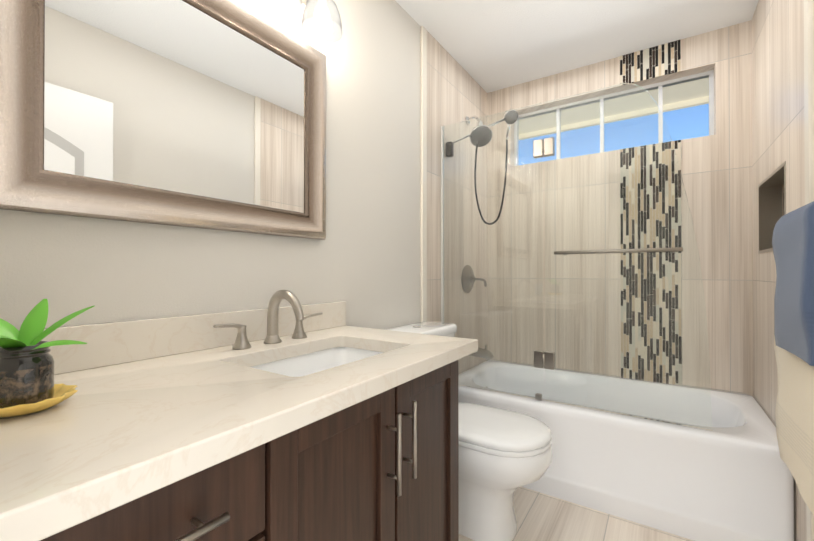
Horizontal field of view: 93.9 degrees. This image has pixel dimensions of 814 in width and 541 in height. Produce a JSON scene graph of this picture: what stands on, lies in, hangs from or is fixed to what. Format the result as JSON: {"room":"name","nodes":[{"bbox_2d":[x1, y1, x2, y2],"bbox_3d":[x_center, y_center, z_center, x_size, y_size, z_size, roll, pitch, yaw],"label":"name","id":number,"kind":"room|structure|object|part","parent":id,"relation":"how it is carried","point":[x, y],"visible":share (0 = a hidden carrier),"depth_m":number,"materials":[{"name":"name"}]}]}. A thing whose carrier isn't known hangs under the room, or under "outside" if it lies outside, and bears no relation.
{"room":"bathroom","nodes":[
{"label":"bathroom","id":0,"kind":"room"},
{"bbox_2d":[0,341,54,407],"bbox_3d":[-0.612,0.167,0.606,0.073,0.098,0.073,0,0,34],"label":"jar","id":1,"kind":"object","parent":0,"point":[26,368],"depth_m":0.58,"materials":[{"name":"clear glass"}]},
{"bbox_2d":[0,0,420,329],"bbox_3d":[-0.438,-0.129,1.429,0.120,2.440,3.550,0,0,34],"label":"wall","id":2,"kind":"structure","parent":0,"point":[363,260],"depth_m":1.48,"materials":[{"name":"white paint"}]},
{"bbox_2d":[0,0,325,239],"bbox_3d":[-0.565,-0.475,1.095,0.036,0.710,0.890,0,0,34],"label":"mirror","id":3,"kind":"object","parent":2,"relation":"attached to","point":[206,114],"visible":1,"depth_m":1.00,"materials":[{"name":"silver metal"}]},
{"bbox_2d":[41,301,345,374],"bbox_3d":[-0.596,0.174,1.060,0.020,0.100,1.217,0,0,34],"label":"backsplash","id":4,"kind":"structure","parent":2,"relation":"attached to","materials":[{"name":"stone"}]},
{"bbox_2d":[256,0,342,42],"bbox_3d":[-0.466,-0.948,1.124,0.170,0.195,0.755,0,0,34],"label":"sconce","id":5,"kind":"object","parent":2,"relation":"attached to","point":[321,22],"visible":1,"depth_m":1.30,"materials":[{"name":"white glass"}]},
{"bbox_3d":[-0.404,-0.910,1.194,0.145,0.120,0.145,0,0,34],"label":"lamp shade","id":6,"kind":"part","parent":5,"relation":"part of","materials":[{"name":"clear glass"}]},
{"bbox_3d":[-0.302,-0.909,1.348,0.145,0.120,0.145,0,0,34],"label":"lamp shade","id":7,"kind":"part","parent":5,"relation":"part of","materials":[{"name":"clear glass"}]},
{"bbox_3d":[-0.302,-0.914,1.348,0.060,0.091,0.060,0,0,34],"label":"bulb","id":8,"kind":"part","parent":5,"relation":"part of","materials":[{"name":"white glass"}]},
{"bbox_2d":[420,26,426,321],"bbox_3d":[0.092,-0.125,2.100,0.016,2.440,0.045,0,0,34],"label":"trim","id":9,"kind":"structure","parent":2,"relation":"attached to","point":[423,143],"depth_m":2.09,"materials":[{"name":"beige stone"}]},
{"bbox_2d":[427,31,487,374],"bbox_3d":[0.352,-0.123,2.494,0.012,2.440,0.900,0,0,34],"label":"wall tiles","id":10,"kind":"structure","parent":2,"relation":"attached to","point":[456,92],"depth_m":2.42,"materials":[{"name":"beige tile"}]},
{"bbox_2d":[461,265,486,292],"bbox_3d":[0.452,0.057,2.539,0.101,0.190,0.195,0,0,34],"label":"shower valve","id":11,"kind":"object","parent":10,"relation":"attached to","point":[466,288],"depth_m":2.53,"materials":[{"name":"silver metal"}]},
{"bbox_3d":[0.428,0.057,2.551,0.048,0.190,0.190,0,0,34],"label":"shower valve plate","id":12,"kind":"part","parent":11,"relation":"part of","materials":[{"name":"silver metal"}]},
{"bbox_3d":[0.491,0.079,2.563,0.062,0.061,0.110,0,0,34],"label":"shower valve lever","id":13,"kind":"part","parent":11,"relation":"part of","materials":[{"name":"silver metal"}]},
{"bbox_2d":[469,345,493,360],"bbox_3d":[0.484,0.538,2.511,0.183,0.102,0.060,0,0,34],"label":"tub spout","id":14,"kind":"object","parent":10,"relation":"attached to","point":[488,357],"depth_m":2.48,"materials":[{"name":"silver metal"}]},
{"bbox_2d":[446,109,517,224],"bbox_3d":[0.472,-0.663,2.354,0.350,0.761,0.345,0,0,34],"label":"shower head","id":15,"kind":"object","parent":10,"relation":"attached to","point":[510,118],"visible":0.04,"depth_m":2.35},
{"bbox_3d":[0.435,-0.956,2.459,0.173,0.145,0.171,0,0,34],"label":"arm","id":16,"kind":"part","parent":15,"relation":"part of"},
{"bbox_2d":[459,486,692,540],"bbox_3d":[0.284,1.129,1.026,1.760,0.080,3.690,0,0,34],"label":"floor","id":17,"kind":"structure","parent":0,"point":[541,516],"depth_m":1.63,"materials":[{"name":"tile"}]},
{"bbox_2d":[0,290,477,540],"bbox_3d":[-0.354,0.573,0.899,0.598,1.032,1.222,0,0,34],"label":"bathroom vanity","id":18,"kind":"object","parent":17,"relation":"on","point":[296,420],"visible":1,"depth_m":0.74,"materials":[{"name":"beige stone"}]},
{"bbox_2d":[0,299,94,417],"bbox_3d":[-0.611,0.135,0.617,0.178,0.173,0.156,0,0,34],"label":"plant","id":19,"kind":"object","parent":18,"relation":"on","point":[27,384],"visible":1,"depth_m":0.59,"materials":[{"name":"green plant"}]},
{"bbox_3d":[-0.612,0.210,0.606,0.137,0.022,0.137,0,0,34],"label":"dish","id":20,"kind":"part","parent":19,"relation":"part of","materials":[{"name":"yellow ceramic"}]},
{"bbox_3d":[-0.364,0.350,0.454,0.020,0.157,0.436,0,0,34],"label":"drawer","id":21,"kind":"part","parent":18,"relation":"part of","materials":[{"name":"brown wood"}]},
{"bbox_3d":[-0.286,0.350,0.524,0.032,0.008,0.008,0,0,34],"label":"drawer pull post","id":22,"kind":"part","parent":18,"relation":"part of","materials":[{"name":"silver metal"}]},
{"bbox_2d":[213,323,250,349],"bbox_3d":[-0.496,0.185,1.073,0.050,0.078,0.114,0,0,34],"label":"handle","id":23,"kind":"object","parent":18,"relation":"on","point":[241,343],"depth_m":1.08,"materials":[{"name":"silver metal"}]},
{"bbox_3d":[-0.364,0.566,0.453,0.020,0.256,0.436,0,0,34],"label":"drawer","id":24,"kind":"part","parent":18,"relation":"part of","materials":[{"name":"brown wood"}]},
{"bbox_2d":[263,290,304,343],"bbox_3d":[-0.373,0.141,1.156,0.167,0.166,0.054,0,0,34],"label":"faucet","id":25,"kind":"object","parent":18,"relation":"on","point":[272,337],"depth_m":1.17,"materials":[{"name":"silver metal"}]},
{"bbox_2d":[291,312,322,338],"bbox_3d":[-0.344,0.186,1.301,0.050,0.078,0.114,0,0,34],"label":"handle","id":26,"kind":"object","parent":18,"relation":"on","point":[299,333],"depth_m":1.27,"materials":[{"name":"silver metal"}]},
{"bbox_2d":[251,347,382,376],"bbox_3d":[-0.231,0.341,1.060,0.390,0.152,0.530,0,0,34],"label":"basin","id":27,"kind":"object","parent":18,"relation":"in","point":[310,361],"depth_m":1.23,"materials":[{"name":"white ceramic"}]},
{"bbox_3d":[-0.142,0.622,0.795,0.009,0.581,0.244,0,0,34],"label":"door panel","id":28,"kind":"part","parent":18,"relation":"part of","materials":[{"name":"brown wood"}]},
{"bbox_3d":[-0.138,0.302,0.794,0.020,0.058,0.244,0,0,34],"label":"door rail","id":29,"kind":"part","parent":18,"relation":"part of","materials":[{"name":"brown wood"}]},
{"bbox_3d":[-0.032,0.377,0.904,0.032,0.008,0.008,0,0,34],"label":"pull post","id":30,"kind":"part","parent":18,"relation":"part of","materials":[{"name":"silver metal"}]},
{"bbox_3d":[-0.032,0.491,0.904,0.032,0.008,0.008,0,0,34],"label":"pull post","id":31,"kind":"part","parent":18,"relation":"part of","materials":[{"name":"silver metal"}]},
{"bbox_3d":[0.006,0.481,0.961,0.032,0.008,0.008,0,0,34],"label":"pull post","id":32,"kind":"part","parent":18,"relation":"part of","materials":[{"name":"silver metal"}]},
{"bbox_3d":[0.059,0.623,1.097,0.009,0.581,0.229,0,0,34],"label":"door panel","id":33,"kind":"part","parent":18,"relation":"part of","materials":[{"name":"brown wood"}]},
{"bbox_3d":[0.064,0.304,1.095,0.020,0.058,0.229,0,0,34],"label":"door rail","id":34,"kind":"part","parent":18,"relation":"part of","materials":[{"name":"brown wood"}]},
{"bbox_2d":[384,321,552,540],"bbox_3d":[0.261,0.680,1.686,0.727,0.825,0.486,0,0,34],"label":"toilet","id":35,"kind":"object","parent":17,"relation":"on","point":[504,454],"visible":0.31,"depth_m":1.51,"materials":[{"name":"white ceramic"}]},
{"bbox_3d":[0.048,0.296,1.830,0.214,0.043,0.486,0,0,34],"label":"tank lid","id":36,"kind":"part","parent":35,"relation":"part of","materials":[{"name":"white ceramic"}]},
{"bbox_3d":[0.333,0.656,1.638,0.548,0.034,0.376,0,0,34],"label":"lid","id":37,"kind":"part","parent":35,"relation":"part of","materials":[{"name":"white ceramic"}]},
{"bbox_3d":[0.333,0.684,1.638,0.550,0.019,0.378,0,0,34],"label":"seat","id":38,"kind":"part","parent":35,"relation":"part of","materials":[{"name":"white ceramic"}]},
{"bbox_3d":[0.308,0.893,1.653,0.615,0.398,0.376,0,0,34],"label":"bowl","id":39,"kind":"part","parent":35,"relation":"part of","materials":[{"name":"white ceramic"}]},
{"bbox_2d":[458,360,794,540],"bbox_3d":[1.009,0.880,2.112,1.490,0.430,0.791,0,0,34],"label":"bathtub","id":40,"kind":"object","parent":17,"relation":"on","point":[729,477],"visible":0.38,"depth_m":1.68,"materials":[{"name":"white ceramic"}]},
{"bbox_2d":[441,83,711,430],"bbox_3d":[0.722,-0.100,1.901,1.259,1.523,0.090,0,0,34],"label":"glass","id":41,"kind":"object","parent":40,"relation":"on","point":[544,148],"visible":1,"depth_m":1.88,"materials":[{"name":"clear glass"}]},
{"bbox_3d":[0.979,-0.102,1.752,0.666,1.521,0.008,0,0,34],"label":"door","id":42,"kind":"part","parent":41,"relation":"part of","materials":[{"name":"clear glass"}]},
{"bbox_2d":[395,0,758,92],"bbox_3d":[0.284,-1.391,1.038,1.760,0.080,3.690,0,0,34],"label":"ceiling","id":43,"kind":"structure","parent":0,"point":[488,46],"depth_m":2.11,"materials":[{"name":"white paint"}]},
{"bbox_2d":[487,20,752,395],"bbox_3d":[1.268,-0.123,2.509,1.760,2.440,0.140,0,0,34],"label":"wall","id":44,"kind":"structure","parent":0,"point":[716,174],"depth_m":2.41,"materials":[{"name":"tile"}]},
{"bbox_2d":[514,70,713,165],"bbox_3d":[1.299,-0.958,2.535,1.166,0.400,0.040,0,0,34],"label":"window","id":45,"kind":"structure","parent":44,"relation":"in","point":[711,104],"depth_m":2.46,"materials":[{"name":"silver metal"}]},
{"bbox_3d":[1.299,-1.148,2.536,1.166,0.020,0.040,0,0,34],"label":"window frame","id":46,"kind":"part","parent":45,"relation":"part of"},
{"bbox_2d":[519,77,708,133],"bbox_3d":[1.690,-1.347,2.715,7.000,0.150,0.658,0,0,34],"label":"soffit","id":47,"kind":"structure","parent":44,"relation":"attached to","point":[703,84],"depth_m":2.91,"materials":[{"name":"beige paint"}]},
{"bbox_2d":[519,96,708,139],"bbox_3d":[1.884,-1.346,3.006,7.000,0.230,0.040,0,0,34],"label":"roof fascia","id":48,"kind":"object","parent":47,"relation":"attached to","point":[680,105],"depth_m":3.06,"materials":[{"name":"beige paint"}]},
{"bbox_2d":[620,39,680,85],"bbox_3d":[1.466,-1.252,2.296,0.310,0.185,0.004,0,0,34],"label":"mosaic tile","id":49,"kind":"structure","parent":44,"relation":"attached to","point":[653,62],"depth_m":2.29,"materials":[{"name":"multicoloured tile"}]},
{"bbox_2d":[620,140,681,385],"bbox_3d":[1.466,-0.037,2.290,0.310,1.445,0.004,0,0,34],"label":"mosaic tile strip","id":50,"kind":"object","parent":44,"relation":"attached to","point":[638,351],"depth_m":2.28,"materials":[{"name":"multicoloured tile"}]},
{"bbox_2d":[752,0,803,192],"bbox_3d":[1.657,-0.883,1.628,0.132,0.930,0.900,0,0,34],"label":"tile","id":51,"kind":"structure","parent":0,"point":[777,83],"depth_m":1.61,"materials":[{"name":"beige tile"}]},
{"bbox_2d":[753,251,806,540],"bbox_3d":[1.657,0.497,1.621,0.132,1.190,0.900,0,0,34],"label":"tiled wall","id":52,"kind":"structure","parent":0,"point":[765,384],"depth_m":1.77,"materials":[{"name":"beige tile"}]},
{"bbox_2d":[758,248,772,253],"bbox_3d":[1.660,-0.092,1.676,0.084,0.014,0.494,0,0,34],"label":"trim","id":53,"kind":"structure","parent":52,"relation":"attached to","point":[766,250],"depth_m":1.78,"materials":[{"name":"beige tile"}]},
{"bbox_2d":[752,185,782,251],"bbox_3d":[1.860,-0.256,1.929,0.132,0.320,0.170,0,0,34],"label":"wall tiles","id":54,"kind":"structure","parent":52,"relation":"attached to","point":[755,216],"depth_m":1.97,"materials":[{"name":"beige tile"}]},
{"bbox_2d":[758,185,781,250],"bbox_3d":[1.794,-0.256,1.877,0.084,0.320,0.014,0,0,34],"label":"niche","id":55,"kind":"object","parent":52,"relation":"attached to","point":[769,207],"depth_m":1.88,"materials":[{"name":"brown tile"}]},
{"bbox_2d":[784,165,785,214],"bbox_3d":[1.527,-0.258,1.477,0.084,0.320,0.014,0,0,34],"label":"trim","id":56,"kind":"structure","parent":52,"relation":"attached to","point":[784,189],"depth_m":1.50,"materials":[{"name":"beige tile"}]},
{"bbox_2d":[786,149,804,213],"bbox_3d":[1.480,-0.259,1.359,0.132,0.320,0.260,0,0,34],"label":"wall tiles","id":57,"kind":"structure","parent":52,"relation":"attached to","point":[795,182],"depth_m":1.39,"materials":[{"name":"beige tile"}]},
{"bbox_2d":[783,185,783,215],"bbox_3d":[1.718,-0.258,1.638,0.045,0.320,0.470,0,0,34],"label":"wall","id":58,"kind":"structure","parent":0,"point":[783,200],"depth_m":1.84,"materials":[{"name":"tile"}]},
{"bbox_2d":[758,161,785,186],"bbox_3d":[1.660,-0.422,1.678,0.084,0.014,0.494,0,0,34],"label":"trim","id":59,"kind":"structure","parent":58,"relation":"attached to","point":[775,177],"depth_m":1.73,"materials":[{"name":"beige tile"}]},
{"bbox_3d":[0.677,-0.135,0.144,0.120,2.440,2.650,0,0,34],"label":"wall","id":60,"kind":"structure","parent":0,"visible":0},
{"bbox_2d":[772,201,813,514],"bbox_3d":[1.047,0.218,0.930,0.135,0.801,0.882,0,0,34],"label":"towel rail","id":61,"kind":"object","parent":60,"relation":"attached to","point":[793,242],"visible":1,"depth_m":1.03,"materials":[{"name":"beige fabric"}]},
{"bbox_2d":[772,201,813,365],"bbox_3d":[1.092,0.024,1.015,0.118,0.411,0.314,0,0,34],"label":"hand towel","id":62,"kind":"object","parent":61,"relation":"hanging from","point":[793,233],"depth_m":0.99,"materials":[{"name":"blue fabric"}]},
{"bbox_2d":[804,0,813,540],"bbox_3d":[1.343,-0.130,1.266,0.016,2.440,0.045,0,0,34],"label":"trim","id":63,"kind":"structure","parent":60,"relation":"attached to","point":[809,91],"depth_m":1.25,"materials":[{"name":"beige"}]}
]}

